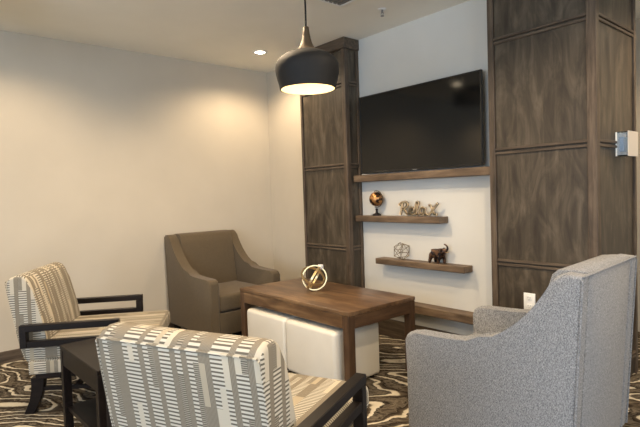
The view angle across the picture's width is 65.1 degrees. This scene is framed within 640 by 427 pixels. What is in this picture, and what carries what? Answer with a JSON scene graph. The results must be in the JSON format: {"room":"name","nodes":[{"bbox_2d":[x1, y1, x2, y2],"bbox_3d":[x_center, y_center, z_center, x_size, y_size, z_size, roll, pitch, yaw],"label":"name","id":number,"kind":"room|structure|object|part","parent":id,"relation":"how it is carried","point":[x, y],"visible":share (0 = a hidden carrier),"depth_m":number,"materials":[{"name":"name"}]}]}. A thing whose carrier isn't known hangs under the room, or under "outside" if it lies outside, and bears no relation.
{"room":"hotel lobby lounge","nodes":[
{"label":"hotel lobby lounge","id":0,"kind":"room"},
{"bbox_2d":[0,30,273,351],"bbox_3d":[-3.263,-0.092,3.664,7.200,2.750,0.100,-4,3,-41],"label":"wall","id":1,"kind":"structure","parent":0,"point":[106,153],"depth_m":4.76,"materials":[{"name":"beige paint"}]},
{"bbox_2d":[0,323,179,363],"bbox_3d":[-3.182,1.232,3.673,7.000,0.100,0.015,-4,3,-41],"label":"baseboard","id":2,"kind":"structure","parent":1,"relation":"attached to","point":[14,355],"depth_m":4.19,"materials":[{"name":"brown wood"}]},
{"bbox_2d":[267,70,305,280],"bbox_3d":[-0.214,-0.265,5.557,0.100,2.750,1.000,-4,3,-41],"label":"wall","id":3,"kind":"structure","parent":0,"point":[284,116],"depth_m":5.67,"materials":[{"name":"beige paint"}]},
{"bbox_2d":[0,0,639,72],"bbox_3d":[-0.063,-1.520,1.057,8.800,0.100,8.200,-4,3,-41],"label":"ceiling","id":4,"kind":"structure","parent":0,"point":[226,33],"depth_m":4.10,"materials":[{"name":"paint"}]},
{"bbox_2d":[252,50,267,54],"bbox_3d":[-0.598,-1.603,4.988,0.154,0.006,0.154,-4,3,-41],"label":"recessed light","id":5,"kind":"object","parent":4,"relation":"in","point":[259,52],"visible":1,"depth_m":4.99,"materials":[{"name":"white plastic"}]},
{"bbox_2d":[275,0,338,94],"bbox_3d":[-0.084,-1.135,2.934,0.377,0.811,0.377,-4,3,-41],"label":"pendant lamp","id":6,"kind":"object","parent":4,"relation":"hanging from","point":[307,69],"visible":1,"depth_m":2.81,"materials":[{"name":"black metal"}]},
{"bbox_3d":[-0.090,-1.306,2.928,0.011,0.433,0.011,-3,2,-18],"label":"cord","id":7,"kind":"part","parent":6,"relation":"part of","materials":[{"name":"metal"}]},
{"bbox_3d":[-0.075,-0.843,2.946,0.377,0.225,0.377,-4,3,-41],"label":"lamp shade","id":8,"kind":"part","parent":6,"relation":"part of","materials":[{"name":"black metal"}]},
{"bbox_2d":[319,0,355,6],"bbox_3d":[0.133,-1.564,3.464,0.510,0.012,0.510,-4,3,-41],"label":"ceiling vent","id":9,"kind":"object","parent":4,"relation":"in","point":[340,3],"visible":1,"depth_m":3.73,"materials":[{"name":"white plastic"}]},
{"bbox_2d":[378,8,385,16],"bbox_3d":[0.487,-1.572,3.923,0.068,0.055,0.068,-4,3,-41],"label":"sprinkler head","id":10,"kind":"object","parent":4,"relation":"attached to","point":[379,9],"visible":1,"depth_m":3.92},
{"bbox_2d":[0,327,639,426],"bbox_3d":[0.029,1.326,1.169,8.800,0.100,8.200,-4,3,-41],"label":"floor","id":11,"kind":"structure","parent":0,"point":[388,388],"depth_m":3.35,"materials":[{"name":"carpet"}]},
{"bbox_2d":[59,338,106,426],"bbox_3d":[-1.096,0.997,2.831,0.500,0.500,0.630,-4,3,-42],"label":"side table","id":12,"kind":"object","parent":11,"relation":"on","point":[80,358],"visible":0.29,"depth_m":2.75,"materials":[{"name":"brown wood"}]},
{"bbox_3d":[-1.460,1.019,2.895,0.044,0.474,0.044,-4,3,-42],"label":"leg","id":13,"kind":"part","parent":12,"relation":"part of","materials":[{"name":"brown wood"}]},
{"bbox_2d":[69,398,96,426],"bbox_3d":[-1.093,1.114,2.836,0.460,0.025,0.590,-4,3,-42],"label":"shelf","id":14,"kind":"object","parent":12,"relation":"attached to","point":[84,411],"depth_m":2.81,"materials":[{"name":"brown wood"}]},
{"bbox_3d":[-1.067,1.023,2.463,0.044,0.474,0.044,-4,3,-42],"label":"leg","id":15,"kind":"part","parent":12,"relation":"part of","materials":[{"name":"brown wood"}]},
{"bbox_2d":[5,262,170,413],"bbox_3d":[-1.556,0.798,3.522,0.890,0.872,0.844,-2,2,-9],"label":"striped armchair","id":16,"kind":"object","parent":11,"relation":"on","point":[43,302],"visible":0.77,"depth_m":3.17,"materials":[{"name":"beige fabric"}]},
{"bbox_3d":[-1.799,1.144,3.172,0.130,0.225,0.055,-2,2,-9],"label":"leg","id":17,"kind":"part","parent":16,"relation":"part of","materials":[{"name":"brown wood"}]},
{"bbox_3d":[-1.883,0.646,3.462,0.223,0.542,0.690,-2,2,-9],"label":"backrest","id":18,"kind":"part","parent":16,"relation":"part of","materials":[{"name":"fabric"}]},
{"bbox_3d":[-1.576,0.943,3.524,0.610,0.085,0.714,-2,2,-9],"label":"seat","id":19,"kind":"part","parent":16,"relation":"part of","materials":[{"name":"fabric"}]},
{"bbox_3d":[-1.569,0.999,3.527,0.540,0.028,0.720,-2,2,-9],"label":"seat frame","id":20,"kind":"part","parent":16,"relation":"part of","materials":[{"name":"brown wood"}]},
{"bbox_3d":[-1.550,0.744,3.118,0.577,0.140,0.048,-2,2,-9],"label":"armrest","id":21,"kind":"part","parent":16,"relation":"part of","materials":[{"name":"brown wood"}]},
{"bbox_2d":[41,310,170,358],"bbox_3d":[-1.463,0.836,3.539,0.705,0.120,0.714,-2,2,-9],"label":"seat cushion","id":22,"kind":"object","parent":16,"relation":"on","point":[161,318],"depth_m":3.62,"materials":[{"name":"fabric"}]},
{"bbox_3d":[-1.681,0.718,3.902,0.577,0.140,0.048,-2,2,-9],"label":"armrest","id":23,"kind":"part","parent":16,"relation":"part of","materials":[{"name":"brown wood"}]},
{"bbox_3d":[-1.413,0.946,3.955,0.046,0.535,0.046,-2,2,-9],"label":"leg","id":24,"kind":"part","parent":16,"relation":"part of","materials":[{"name":"brown wood"}]},
{"bbox_2d":[164,230,279,333],"bbox_3d":[-0.969,0.674,4.977,0.777,0.968,0.873,-4,3,-42],"label":"armchair","id":25,"kind":"object","parent":11,"relation":"on","point":[207,271],"visible":0.81,"depth_m":4.92,"materials":[{"name":"beige fabric"}]},
{"bbox_3d":[-1.221,0.657,4.746,0.092,0.887,0.868,-4,3,-42],"label":"arm panel","id":26,"kind":"part","parent":25,"relation":"part of","materials":[{"name":"beige fabric"}]},
{"bbox_3d":[-1.175,0.630,5.203,0.583,0.883,0.246,-4,3,-42],"label":"backrest","id":27,"kind":"part","parent":25,"relation":"part of","materials":[{"name":"beige fabric"}]},
{"bbox_2d":[218,280,256,311],"bbox_3d":[-0.887,0.796,4.896,0.571,0.156,0.618,-4,3,-42],"label":"seat cushion","id":28,"kind":"object","parent":25,"relation":"on","point":[229,300],"depth_m":4.62,"materials":[{"name":"beige fabric"}]},
{"bbox_3d":[-0.882,0.984,4.905,0.581,0.200,0.615,-4,3,-42],"label":"seat rail","id":29,"kind":"part","parent":25,"relation":"part of","materials":[{"name":"beige fabric"}]},
{"bbox_3d":[-0.715,0.623,5.203,0.092,0.887,0.868,-4,3,-42],"label":"arm panel","id":30,"kind":"part","parent":25,"relation":"part of","materials":[{"name":"beige fabric"}]},
{"bbox_2d":[95,322,368,426],"bbox_3d":[-0.284,0.815,2.044,0.844,0.872,0.890,-1,2,26],"label":"striped armchair","id":31,"kind":"object","parent":11,"relation":"on","point":[153,376],"visible":1,"depth_m":1.67,"materials":[{"name":"beige fabric"}]},
{"bbox_3d":[-0.670,0.753,2.162,0.048,0.140,0.577,-1,2,26],"label":"armrest","id":32,"kind":"part","parent":31,"relation":"part of","materials":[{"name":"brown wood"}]},
{"bbox_2d":[288,373,368,426],"bbox_3d":[-0.243,0.852,2.128,0.714,0.120,0.705,-1,2,26],"label":"seat cushion","id":33,"kind":"object","parent":31,"relation":"on","point":[308,392],"depth_m":2.19,"materials":[{"name":"fabric"}]},
{"bbox_3d":[0.046,0.743,1.815,0.048,0.140,0.577,-1,2,26],"label":"armrest","id":34,"kind":"part","parent":31,"relation":"part of","materials":[{"name":"brown wood"}]},
{"bbox_3d":[0.169,0.969,2.062,0.046,0.535,0.046,-1,2,26],"label":"leg","id":35,"kind":"part","parent":31,"relation":"part of","materials":[{"name":"brown wood"}]},
{"bbox_2d":[247,307,297,369],"bbox_3d":[-0.263,0.971,4.061,0.445,0.402,0.522,-4,3,-41],"label":"ottoman","id":36,"kind":"object","parent":11,"relation":"on","point":[265,323],"visible":0.18,"depth_m":3.87,"materials":[{"name":"white leather"}]},
{"bbox_2d":[240,278,414,380],"bbox_3d":[0.018,0.892,3.956,0.678,0.550,1.320,-4,3,-41],"label":"coffee table","id":37,"kind":"object","parent":11,"relation":"on","point":[348,308],"visible":0.78,"depth_m":3.64,"materials":[{"name":"brown wood"}]},
{"bbox_3d":[-0.625,0.916,4.233,0.058,0.521,0.058,-4,3,-41],"label":"leg","id":38,"kind":"part","parent":37,"relation":"part of","materials":[{"name":"brown wood"}]},
{"bbox_2d":[301,264,326,289],"bbox_3d":[-0.054,0.510,3.996,0.200,0.205,0.166,-4,3,-41],"label":"ring ornament","id":39,"kind":"object","parent":37,"relation":"on","point":[320,266],"visible":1,"depth_m":3.98,"materials":[{"name":"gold metal"}]},
{"bbox_3d":[0.194,0.927,3.279,0.058,0.521,0.058,-4,3,-41],"label":"leg","id":40,"kind":"part","parent":37,"relation":"part of","materials":[{"name":"brown wood"}]},
{"bbox_3d":[0.661,0.896,3.680,0.058,0.521,0.058,-4,3,-41],"label":"leg","id":41,"kind":"part","parent":37,"relation":"part of","materials":[{"name":"brown wood"}]},
{"bbox_2d":[286,317,379,380],"bbox_3d":[0.089,0.975,3.650,0.445,0.402,0.541,-4,3,-41],"label":"ottoman","id":42,"kind":"object","parent":11,"relation":"on","point":[316,349],"visible":0.7,"depth_m":3.48,"materials":[{"name":"white leather"}]},
{"bbox_2d":[405,254,636,426],"bbox_3d":[1.042,0.702,2.602,0.802,0.968,0.873,-4,3,-44],"label":"armchair","id":43,"kind":"object","parent":11,"relation":"on","point":[564,360],"visible":1,"depth_m":2.27,"materials":[{"name":"grey fabric"}]},
{"bbox_3d":[1.255,0.661,2.381,0.608,0.883,0.246,-4,3,-44],"label":"backrest","id":44,"kind":"part","parent":43,"relation":"part of","materials":[{"name":"grey fabric"}]},
{"bbox_2d":[300,36,364,287],"bbox_3d":[0.108,-0.251,4.950,0.200,2.749,0.692,-4,3,-41],"label":"column","id":45,"kind":"structure","parent":0,"point":[330,122],"depth_m":4.78,"materials":[{"name":"brown wood"}]},
{"bbox_3d":[-0.146,-0.201,5.153,0.050,2.650,0.030,-4,3,-41],"label":"post","id":46,"kind":"part","parent":45,"relation":"part of","materials":[{"name":"brown wood"}]},
{"bbox_3d":[0.033,-0.828,4.892,0.016,0.744,0.588,-4,3,-41],"label":"panel","id":47,"kind":"part","parent":45,"relation":"part of","materials":[{"name":"brown wood"}]},
{"bbox_3d":[0.058,-0.061,4.922,0.016,0.759,0.588,-4,3,-41],"label":"panel","id":48,"kind":"part","parent":45,"relation":"part of","materials":[{"name":"brown wood"}]},
{"bbox_3d":[0.081,0.655,4.950,0.016,0.644,0.588,-4,3,-41],"label":"panel","id":49,"kind":"part","parent":45,"relation":"part of","materials":[{"name":"brown wood"}]},
{"bbox_3d":[0.016,-1.365,4.871,0.016,0.299,0.588,-4,3,-41],"label":"panel","id":50,"kind":"part","parent":45,"relation":"part of","materials":[{"name":"brown wood"}]},
{"bbox_3d":[0.065,-1.575,4.898,0.199,0.099,0.692,-4,3,-41],"label":"crown","id":51,"kind":"part","parent":45,"relation":"part of","materials":[{"name":"brown wood"}]},
{"bbox_3d":[0.264,-0.196,4.677,0.050,2.650,0.050,-4,3,-41],"label":"post","id":52,"kind":"part","parent":45,"relation":"part of","materials":[{"name":"brown wood"}]},
{"bbox_3d":[0.286,-1.366,4.679,0.104,0.299,0.016,-4,3,-41],"label":"panel","id":53,"kind":"part","parent":45,"relation":"part of","materials":[{"name":"brown wood"}]},
{"bbox_3d":[0.303,-0.829,4.700,0.104,0.744,0.016,-4,3,-41],"label":"panel","id":54,"kind":"part","parent":45,"relation":"part of","materials":[{"name":"brown wood"}]},
{"bbox_3d":[0.328,-0.062,4.730,0.104,0.759,0.016,-4,3,-41],"label":"panel","id":55,"kind":"part","parent":45,"relation":"part of","materials":[{"name":"brown wood"}]},
{"bbox_3d":[0.351,0.654,4.758,0.104,0.644,0.016,-4,3,-41],"label":"panel","id":56,"kind":"part","parent":45,"relation":"part of","materials":[{"name":"brown wood"}]},
{"bbox_3d":[0.379,-0.203,4.766,0.033,2.650,0.035,-4,3,-41],"label":"post","id":57,"kind":"part","parent":45,"relation":"part of","materials":[{"name":"brown wood"}]},
{"bbox_2d":[358,0,491,335],"bbox_3d":[0.747,-0.252,4.439,0.100,2.750,1.948,-4,3,-41],"label":"wall niche","id":58,"kind":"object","parent":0,"point":[451,41],"visible":0.25,"depth_m":4.12,"materials":[{"name":"paint"}]},
{"bbox_2d":[356,215,447,223],"bbox_3d":[0.684,0.049,4.366,0.117,0.054,0.946,-4,3,-41],"label":"floating shelf","id":59,"kind":"object","parent":58,"relation":"attached to","point":[361,218],"visible":1,"depth_m":4.24,"materials":[{"name":"brown wood"}]},
{"bbox_2d":[369,190,383,215],"bbox_3d":[0.514,-0.096,4.556,0.132,0.229,0.132,-2,2,-7],"label":"desk globe","id":60,"kind":"object","parent":59,"relation":"on","point":[376,198],"visible":1,"depth_m":4.51,"materials":[{"name":"brown metal"}]},
{"bbox_2d":[398,201,438,215],"bbox_3d":[0.818,-0.044,4.191,0.018,0.129,0.418,-4,3,-41],"label":"word sign","id":61,"kind":"object","parent":59,"relation":"on","point":[415,208],"visible":1,"depth_m":4.19,"materials":[{"name":"beige wood"}]},
{"bbox_2d":[378,319,464,339],"bbox_3d":[0.907,1.046,4.259,0.020,0.160,1.444,-4,3,-41],"label":"baseboard","id":62,"kind":"structure","parent":58,"relation":"attached to","point":[390,327],"depth_m":4.51,"materials":[{"name":"brown wood"}]},
{"bbox_2d":[359,69,483,173],"bbox_3d":[0.812,-0.709,4.167,0.106,0.700,1.249,-4,3,-41],"label":"television","id":63,"kind":"object","parent":58,"relation":"attached to","point":[438,123],"visible":1,"depth_m":4.05,"materials":[{"name":"glass"}]},
{"bbox_2d":[354,166,489,181],"bbox_3d":[0.826,-0.319,4.173,0.117,0.062,1.442,-4,3,-41],"label":"mantel shelf","id":64,"kind":"object","parent":58,"relation":"attached to","point":[474,171],"visible":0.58,"depth_m":4.05,"materials":[{"name":"brown wood"}]},
{"bbox_2d":[375,257,472,273],"bbox_3d":[0.844,0.428,4.210,0.117,0.051,0.923,-4,3,-41],"label":"floating shelf","id":65,"kind":"object","parent":58,"relation":"attached to","point":[447,267],"visible":1,"depth_m":4.11,"materials":[{"name":"brown wood"}]},
{"bbox_2d":[394,242,408,259],"bbox_3d":[0.709,0.326,4.352,0.141,0.146,0.140,-2,2,-10],"label":"wire sculpture","id":66,"kind":"object","parent":65,"relation":"on","point":[402,244],"visible":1,"depth_m":4.33,"materials":[{"name":"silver metal"}]},
{"bbox_2d":[428,244,448,263],"bbox_3d":[0.960,0.322,4.062,0.074,0.162,0.195,-4,3,-41],"label":"elephant figurine","id":67,"kind":"object","parent":65,"relation":"on","point":[437,254],"visible":1,"depth_m":4.03,"materials":[{"name":"brown metal"}]},
{"bbox_2d":[415,302,473,324],"bbox_3d":[0.859,0.801,4.215,0.124,0.067,1.442,-4,3,-41],"label":"ledge","id":68,"kind":"object","parent":58,"relation":"attached to","point":[452,314],"visible":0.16,"depth_m":3.99,"materials":[{"name":"brown wood"}]},
{"bbox_2d":[487,0,637,375],"bbox_3d":[1.687,-0.245,3.495,0.700,2.749,0.733,-4,3,-41],"label":"column","id":69,"kind":"structure","parent":0,"point":[562,73],"depth_m":3.27,"materials":[{"name":"brown wood"}]},
{"bbox_3d":[1.235,-0.183,3.546,0.050,2.650,0.045,-4,3,-41],"label":"post","id":70,"kind":"part","parent":69,"relation":"part of","materials":[{"name":"brown wood"}]},
{"bbox_3d":[1.474,0.674,3.329,0.016,0.644,0.609,-4,3,-41],"label":"panel","id":71,"kind":"part","parent":69,"relation":"part of","materials":[{"name":"brown wood"}]},
{"bbox_2d":[524,292,535,308],"bbox_3d":[1.410,0.597,3.374,0.012,0.122,0.080,-4,3,-41],"label":"wall outlet","id":72,"kind":"object","parent":69,"relation":"attached to","point":[529,298],"visible":0.85,"depth_m":3.37,"materials":[{"name":"white plastic"}]},
{"bbox_3d":[1.409,-1.346,3.250,0.016,0.299,0.609,-4,3,-41],"label":"panel","id":73,"kind":"part","parent":69,"relation":"part of","materials":[{"name":"brown wood"}]},
{"bbox_3d":[1.426,-0.809,3.271,0.016,0.744,0.609,-4,3,-41],"label":"panel","id":74,"kind":"part","parent":69,"relation":"part of","materials":[{"name":"brown wood"}]},
{"bbox_3d":[1.451,-0.043,3.301,0.016,0.759,0.609,-4,3,-41],"label":"panel","id":75,"kind":"part","parent":69,"relation":"part of","materials":[{"name":"brown wood"}]},
{"bbox_3d":[1.667,-0.177,3.047,0.055,2.650,0.055,-4,3,-41],"label":"post","id":76,"kind":"part","parent":69,"relation":"part of","materials":[{"name":"brown wood"}]},
{"bbox_3d":[1.880,-1.360,3.210,0.599,0.299,0.016,-4,3,-41],"label":"panel","id":77,"kind":"part","parent":69,"relation":"part of","materials":[{"name":"brown wood"}]},
{"bbox_3d":[1.898,-0.823,3.231,0.599,0.744,0.016,-4,3,-41],"label":"panel","id":78,"kind":"part","parent":69,"relation":"part of","materials":[{"name":"brown wood"}]},
{"bbox_3d":[1.923,-0.057,3.261,0.599,0.759,0.016,-4,3,-41],"label":"panel","id":79,"kind":"part","parent":69,"relation":"part of","materials":[{"name":"brown wood"}]},
{"bbox_2d":[615,130,637,156],"bbox_3d":[1.989,-0.449,3.250,0.176,0.161,0.078,-4,3,-41],"label":"guard","id":80,"kind":"object","parent":69,"relation":"attached to","point":[627,141],"visible":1,"depth_m":3.20,"materials":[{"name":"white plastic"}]},
{"bbox_3d":[1.967,-0.449,3.275,0.170,0.155,0.012,-4,3,-41],"label":"mounting plate","id":81,"kind":"part","parent":80,"relation":"part of","materials":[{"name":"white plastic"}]},
{"bbox_3d":[1.946,0.660,3.289,0.599,0.644,0.016,-4,3,-41],"label":"panel","id":82,"kind":"part","parent":69,"relation":"part of","materials":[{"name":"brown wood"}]},
{"bbox_3d":[2.161,-0.210,3.458,0.033,2.650,0.035,-4,3,-41],"label":"post","id":83,"kind":"part","parent":69,"relation":"part of","materials":[{"name":"brown wood"}]},
{"bbox_2d":[635,19,639,331],"bbox_3d":[4.272,-0.302,2.787,0.100,2.750,5.152,-4,3,-41],"label":"wall","id":84,"kind":"structure","parent":0,"point":[637,21],"depth_m":4.41,"materials":[{"name":"beige paint"}]}
]}

